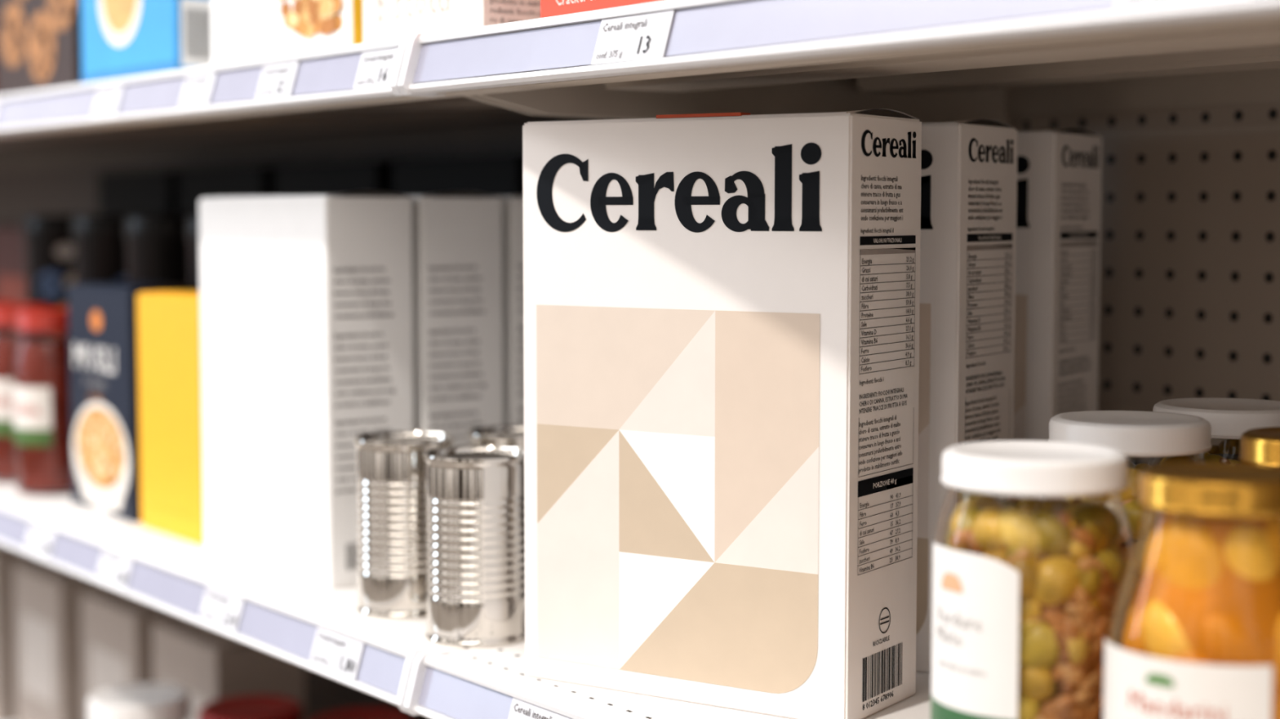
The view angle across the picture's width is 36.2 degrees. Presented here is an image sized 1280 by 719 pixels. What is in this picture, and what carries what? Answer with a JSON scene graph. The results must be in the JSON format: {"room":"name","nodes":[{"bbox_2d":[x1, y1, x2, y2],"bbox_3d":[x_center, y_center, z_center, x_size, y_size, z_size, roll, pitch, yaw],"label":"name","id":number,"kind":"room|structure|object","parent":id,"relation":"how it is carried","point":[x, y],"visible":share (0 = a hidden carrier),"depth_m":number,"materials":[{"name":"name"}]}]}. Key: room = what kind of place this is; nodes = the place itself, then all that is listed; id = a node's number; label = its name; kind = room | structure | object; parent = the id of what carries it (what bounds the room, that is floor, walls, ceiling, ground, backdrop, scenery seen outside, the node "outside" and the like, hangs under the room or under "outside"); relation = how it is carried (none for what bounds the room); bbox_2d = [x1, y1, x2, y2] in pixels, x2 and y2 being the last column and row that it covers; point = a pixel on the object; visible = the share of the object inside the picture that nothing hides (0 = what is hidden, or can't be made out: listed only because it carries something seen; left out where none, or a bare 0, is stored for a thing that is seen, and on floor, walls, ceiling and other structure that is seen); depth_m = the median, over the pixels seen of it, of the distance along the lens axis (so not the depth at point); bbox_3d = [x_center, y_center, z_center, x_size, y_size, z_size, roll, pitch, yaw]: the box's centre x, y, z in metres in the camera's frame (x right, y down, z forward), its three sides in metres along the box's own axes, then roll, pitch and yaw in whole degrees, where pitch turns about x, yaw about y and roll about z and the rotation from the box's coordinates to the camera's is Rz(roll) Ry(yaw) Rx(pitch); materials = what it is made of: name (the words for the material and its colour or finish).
{"room":"supermarket","nodes":[
{"label":"supermarket","id":0,"kind":"room"},
{"bbox_3d":[-1.680,1.274,0.093,5.300,0.050,10.000,-3,5,-36],"label":"floor","id":1,"kind":"structure","parent":0,"visible":0},
{"bbox_2d":[1095,124,1279,137],"bbox_3d":[-0.195,0.040,2.044,0.056,2.120,5.340,-3,5,-36],"label":"shelving upright frame","id":2,"kind":"object","parent":1,"relation":"on","point":[1258,128],"visible":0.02,"depth_m":1.25,"materials":[{"name":"grey metal"}]},
{"bbox_2d":[0,483,469,712],"bbox_3d":[-0.967,0.076,2.634,0.482,0.045,3.439,-3,5,-36],"label":"shelf","id":3,"kind":"object","parent":2,"relation":"attached to","point":[317,628],"visible":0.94,"depth_m":1.34,"materials":[{"name":"white metal"}]},
{"bbox_2d":[0,300,18,334],"bbox_3d":[-0.644,0.025,1.933,0.066,0.165,0.065,-4,6,-42],"label":"sauce jar","id":4,"kind":"object","parent":3,"relation":"on","point":[8,330],"visible":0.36,"depth_m":1.93,"materials":[{"name":"clear glass"}]},
{"bbox_2d":[0,226,26,333],"bbox_3d":[-0.681,-0.036,2.263,0.080,0.239,0.160,-3,5,-36],"label":"carton","id":5,"kind":"object","parent":3,"relation":"on","point":[12,252],"visible":0.03,"depth_m":2.24,"materials":[{"name":"red cardboard"}]},
{"bbox_2d":[0,304,52,484],"bbox_3d":[-0.586,0.031,1.852,0.065,0.165,0.066,4,6,42],"label":"sauce jar","id":6,"kind":"object","parent":3,"relation":"on","point":[7,312],"visible":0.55,"depth_m":1.82,"materials":[{"name":"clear glass"}]},
{"bbox_2d":[13,308,71,496],"bbox_3d":[-0.533,0.037,1.773,0.066,0.165,0.065,-3,5,-36],"label":"sauce jar","id":7,"kind":"object","parent":3,"relation":"on","point":[41,367],"visible":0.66,"depth_m":1.75,"materials":[{"name":"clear glass"}]},
{"bbox_2d":[22,214,78,338],"bbox_3d":[-0.608,-0.028,2.081,0.085,0.250,0.085,0,4,-1],"label":"canister","id":8,"kind":"object","parent":3,"relation":"on","point":[49,249],"visible":0.35,"depth_m":2.04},
{"bbox_2d":[71,214,153,284],"bbox_3d":[-0.520,-0.019,1.954,0.085,0.250,0.085,-3,5,-38],"label":"canister","id":9,"kind":"object","parent":3,"relation":"on","point":[100,243],"visible":0.27,"depth_m":1.91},
{"bbox_2d":[67,282,199,523],"bbox_3d":[-0.426,0.031,1.665,0.071,0.194,0.140,-3,5,-36],"label":"carton","id":10,"kind":"object","parent":3,"relation":"on","point":[102,317],"visible":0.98,"depth_m":1.63,"materials":[{"name":"blue cardboard"}]},
{"bbox_2d":[97,167,202,215],"bbox_3d":[-0.591,-0.081,2.414,0.070,0.306,0.220,-3,5,-36],"label":"carton","id":11,"kind":"object","parent":3,"relation":"on","point":[155,193],"visible":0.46,"depth_m":2.36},
{"bbox_2d":[124,215,191,285],"bbox_3d":[-0.439,-0.011,1.845,0.085,0.250,0.085,0,4,6],"label":"canister","id":12,"kind":"object","parent":3,"relation":"on","point":[157,246],"visible":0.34,"depth_m":1.80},
{"bbox_2d":[137,290,204,546],"bbox_3d":[-0.339,0.041,1.547,0.070,0.192,0.122,-3,5,-36],"label":"carton","id":13,"kind":"object","parent":3,"relation":"on","point":[169,322],"visible":0.42,"depth_m":1.52,"materials":[{"name":"yellow cardboard"}]},
{"bbox_2d":[186,215,199,286],"bbox_3d":[-0.356,-0.002,1.733,0.085,0.250,0.085,-2,5,-23],"label":"canister","id":14,"kind":"object","parent":3,"relation":"on","point":[193,221],"visible":0.08,"depth_m":1.70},
{"bbox_2d":[178,163,300,215],"bbox_3d":[-0.442,-0.066,2.214,0.070,0.306,0.220,-3,5,-36],"label":"carton","id":15,"kind":"object","parent":3,"relation":"on","point":[195,184],"visible":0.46,"depth_m":2.18,"materials":[{"name":"black cardboard"}]},
{"bbox_2d":[198,191,413,589],"bbox_3d":[-0.242,0.014,1.405,0.066,0.267,0.204,-3,5,-36],"label":"carton","id":16,"kind":"object","parent":3,"relation":"on","point":[306,300],"visible":0.83,"depth_m":1.34,"materials":[{"name":"white cardboard"}]},
{"bbox_2d":[275,158,417,195],"bbox_3d":[-0.293,-0.051,2.014,0.070,0.306,0.220,-3,5,-36],"label":"carton","id":17,"kind":"object","parent":3,"relation":"on","point":[326,178],"visible":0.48,"depth_m":1.97,"materials":[{"name":"black cardboard"}]},
{"bbox_2d":[353,431,453,620],"bbox_3d":[-0.149,0.104,1.243,0.063,0.111,0.063,4,6,43],"label":"tin can","id":18,"kind":"object","parent":3,"relation":"on","point":[392,530],"visible":0.73,"depth_m":1.22,"materials":[{"name":"silver metal"}]},
{"bbox_2d":[408,191,502,447],"bbox_3d":[-0.183,0.011,1.449,0.066,0.267,0.204,-3,5,-36],"label":"carton","id":19,"kind":"object","parent":3,"relation":"on","point":[457,317],"visible":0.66,"depth_m":1.36,"materials":[{"name":"white cardboard"}]},
{"bbox_2d":[391,154,523,195],"bbox_3d":[-0.144,-0.036,1.814,0.070,0.306,0.220,-3,5,-36],"label":"carton","id":20,"kind":"object","parent":3,"relation":"on","point":[495,175],"visible":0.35,"depth_m":1.77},
{"bbox_2d":[422,446,524,648],"bbox_3d":[-0.097,0.110,1.164,0.063,0.111,0.063,-1,4,-16],"label":"tin can","id":21,"kind":"object","parent":3,"relation":"on","point":[475,560],"visible":0.89,"depth_m":1.14,"materials":[{"name":"silver metal"}]},
{"bbox_2d":[466,426,524,449],"bbox_3d":[-0.081,0.102,1.278,0.063,0.111,0.063,-4,6,-40],"label":"tin can","id":22,"kind":"object","parent":3,"relation":"on","point":[495,436],"visible":0.05,"depth_m":1.25,"materials":[{"name":"silver metal"}]},
{"bbox_2d":[494,195,524,426],"bbox_3d":[-0.125,0.007,1.492,0.066,0.267,0.204,-3,5,-36],"label":"carton","id":23,"kind":"object","parent":3,"relation":"on","point":[512,206],"visible":0.08,"depth_m":1.39,"materials":[{"name":"white cardboard"}]},
{"bbox_2d":[0,142,522,718],"bbox_3d":[-0.767,-0.015,2.777,0.012,2.080,3.438,-3,5,-36],"label":"panel","id":24,"kind":"object","parent":2,"relation":"attached to","point":[64,189],"visible":0.02,"depth_m":2.49,"materials":[{"name":"metal"}]},
{"bbox_2d":[0,34,632,169],"bbox_3d":[-0.967,-0.272,2.607,0.482,0.045,3.439,-3,5,-36],"label":"shelf","id":25,"kind":"object","parent":2,"relation":"attached to","point":[347,98],"visible":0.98,"depth_m":1.51,"materials":[{"name":"white metal"}]},
{"bbox_2d":[0,0,82,95],"bbox_3d":[-0.501,-0.348,1.709,0.062,0.244,0.204,-3,5,-36],"label":"carton","id":26,"kind":"object","parent":25,"relation":"on","point":[41,40],"visible":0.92,"depth_m":1.69,"materials":[{"name":"brown cardboard"}]},
{"bbox_2d":[80,0,212,84],"bbox_3d":[-0.380,-0.325,1.544,0.056,0.224,0.192,-3,5,-36],"label":"carton","id":27,"kind":"object","parent":25,"relation":"on","point":[121,38],"visible":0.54,"depth_m":1.51,"materials":[{"name":"blue cardboard"}]},
{"bbox_2d":[210,0,363,65],"bbox_3d":[-0.224,-0.330,1.332,0.057,0.264,0.211,-3,5,-36],"label":"carton","id":28,"kind":"object","parent":25,"relation":"on","point":[242,30],"visible":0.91,"depth_m":1.32,"materials":[{"name":"white cardboard"}]},
{"bbox_2d":[363,0,540,43],"bbox_3d":[-0.107,-0.298,1.182,0.062,0.224,0.144,-3,5,-36],"label":"carton","id":29,"kind":"object","parent":25,"relation":"on","point":[383,20],"visible":0.46,"depth_m":1.16,"materials":[{"name":"white cardboard"}]},
{"bbox_2d":[403,640,931,718],"bbox_3d":[0.613,0.235,0.511,0.482,0.045,1.859,-3,5,-36],"label":"shelf","id":30,"kind":"object","parent":2,"relation":"attached to","point":[478,683],"visible":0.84,"depth_m":1.05,"materials":[{"name":"white metal"}]},
{"bbox_2d":[522,108,921,718],"bbox_3d":[0.041,0.023,1.037,0.198,0.304,0.080,3,5,33],"label":"cereal box","id":31,"kind":"object","parent":30,"relation":"on","point":[722,311],"visible":1,"depth_m":0.99,"materials":[{"name":"white cardboard"}]},
{"bbox_2d":[915,119,1017,673],"bbox_3d":[0.111,0.015,1.143,0.198,0.304,0.080,3,5,33],"label":"cereal box","id":32,"kind":"object","parent":30,"relation":"on","point":[969,167],"visible":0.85,"depth_m":1.07,"materials":[{"name":"white cardboard"}]},
{"bbox_2d":[930,440,1133,718],"bbox_3d":[0.162,0.116,0.812,0.081,0.157,0.081,0,4,-5],"label":"jar","id":33,"kind":"object","parent":30,"relation":"on","point":[1024,590],"visible":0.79,"depth_m":0.78,"materials":[{"name":"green glass"}]},
{"bbox_2d":[1013,128,1102,499],"bbox_3d":[0.185,0.007,1.256,0.198,0.304,0.080,3,5,33],"label":"cereal box","id":34,"kind":"object","parent":30,"relation":"on","point":[1060,171],"visible":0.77,"depth_m":1.18,"materials":[{"name":"white cardboard"}]},
{"bbox_2d":[1041,410,1211,543],"bbox_3d":[0.234,0.106,0.941,0.081,0.158,0.081,0,4,-1],"label":"jar","id":35,"kind":"object","parent":30,"relation":"on","point":[1182,437],"visible":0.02,"depth_m":0.91,"materials":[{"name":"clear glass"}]},
{"bbox_2d":[1102,462,1279,718],"bbox_3d":[0.220,0.124,0.751,0.082,0.164,0.082,-2,5,-23],"label":"jar","id":36,"kind":"object","parent":30,"relation":"on","point":[1193,629],"visible":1,"depth_m":0.72,"materials":[{"name":"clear glass"}]},
{"bbox_2d":[1147,397,1279,465],"bbox_3d":[0.301,0.102,1.007,0.081,0.158,0.081,3,5,32],"label":"jar","id":37,"kind":"object","parent":30,"relation":"on","point":[1228,419],"visible":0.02,"depth_m":0.98,"materials":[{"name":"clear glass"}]},
{"bbox_2d":[1239,426,1279,468],"bbox_3d":[0.298,0.114,0.877,0.082,0.164,0.082,1,4,9],"label":"jar","id":38,"kind":"object","parent":30,"relation":"on","point":[1260,446],"visible":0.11,"depth_m":0.86,"materials":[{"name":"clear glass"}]},
{"bbox_2d":[397,0,1279,124],"bbox_3d":[0.613,-0.113,0.485,0.482,0.045,1.859,-3,5,-36],"label":"shelf","id":39,"kind":"object","parent":2,"relation":"attached to","point":[927,61],"visible":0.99,"depth_m":0.97,"materials":[{"name":"white metal"}]},
{"bbox_2d":[540,0,664,17],"bbox_3d":[0.029,-0.284,0.999,0.060,0.224,0.200,-3,5,-36],"label":"carton","id":40,"kind":"object","parent":39,"relation":"on","point":[548,8],"visible":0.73,"depth_m":1.04,"materials":[{"name":"red cardboard"}]},
{"bbox_2d":[1008,102,1279,465],"bbox_3d":[0.814,0.144,0.654,0.012,2.080,1.860,-3,5,-36],"label":"panel","id":41,"kind":"object","parent":2,"relation":"attached to","point":[1189,274],"visible":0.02,"depth_m":1.25,"materials":[{"name":"metal"}]},
{"bbox_3d":[-0.967,0.423,2.660,0.482,0.045,3.439,-3,5,-36],"label":"shelf","id":42,"kind":"object","parent":2,"relation":"attached to","visible":0},
{"bbox_2d":[0,545,38,718],"bbox_3d":[-0.761,0.321,2.380,0.090,0.204,0.150,-3,5,-36],"label":"carton","id":43,"kind":"object","parent":42,"relation":"on","point":[8,557],"visible":0.14,"depth_m":2.30,"materials":[{"name":"white cardboard"}]},
{"bbox_2d":[13,560,108,718],"bbox_3d":[-0.636,0.334,2.212,0.090,0.204,0.150,-3,5,-36],"label":"carton","id":44,"kind":"object","parent":42,"relation":"on","point":[47,597],"visible":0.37,"depth_m":2.16,"materials":[{"name":"white cardboard"}]},
{"bbox_2d":[80,588,181,718],"bbox_3d":[-0.511,0.347,2.044,0.090,0.204,0.150,-3,5,-36],"label":"carton","id":45,"kind":"object","parent":42,"relation":"on","point":[117,631],"visible":0.34,"depth_m":2.00,"materials":[{"name":"white cardboard"}]},
{"bbox_2d":[87,683,191,718],"bbox_3d":[-0.438,0.383,1.720,0.091,0.180,0.091,-3,5,-36],"label":"storage jar","id":46,"kind":"object","parent":42,"relation":"on","point":[144,700],"visible":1,"depth_m":1.70,"materials":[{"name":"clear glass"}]},
{"bbox_2d":[151,618,305,718],"bbox_3d":[-0.397,0.358,1.892,0.090,0.204,0.150,-3,5,-36],"label":"carton","id":47,"kind":"object","parent":42,"relation":"on","point":[211,665],"visible":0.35,"depth_m":1.84,"materials":[{"name":"white cardboard"}]},
{"bbox_2d":[199,694,302,718],"bbox_3d":[-0.332,0.386,1.680,0.091,0.180,0.091,-3,5,-36],"label":"storage jar","id":48,"kind":"object","parent":42,"relation":"on","point":[247,706],"visible":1,"depth_m":1.67,"materials":[{"name":"clear glass"}]},
{"bbox_2d":[312,706,413,718],"bbox_3d":[-0.232,0.389,1.637,0.091,0.180,0.091,-3,5,-36],"label":"storage jar","id":49,"kind":"object","parent":42,"relation":"on","point":[360,713],"visible":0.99,"depth_m":1.65,"materials":[{"name":"clear glass"}]}
]}

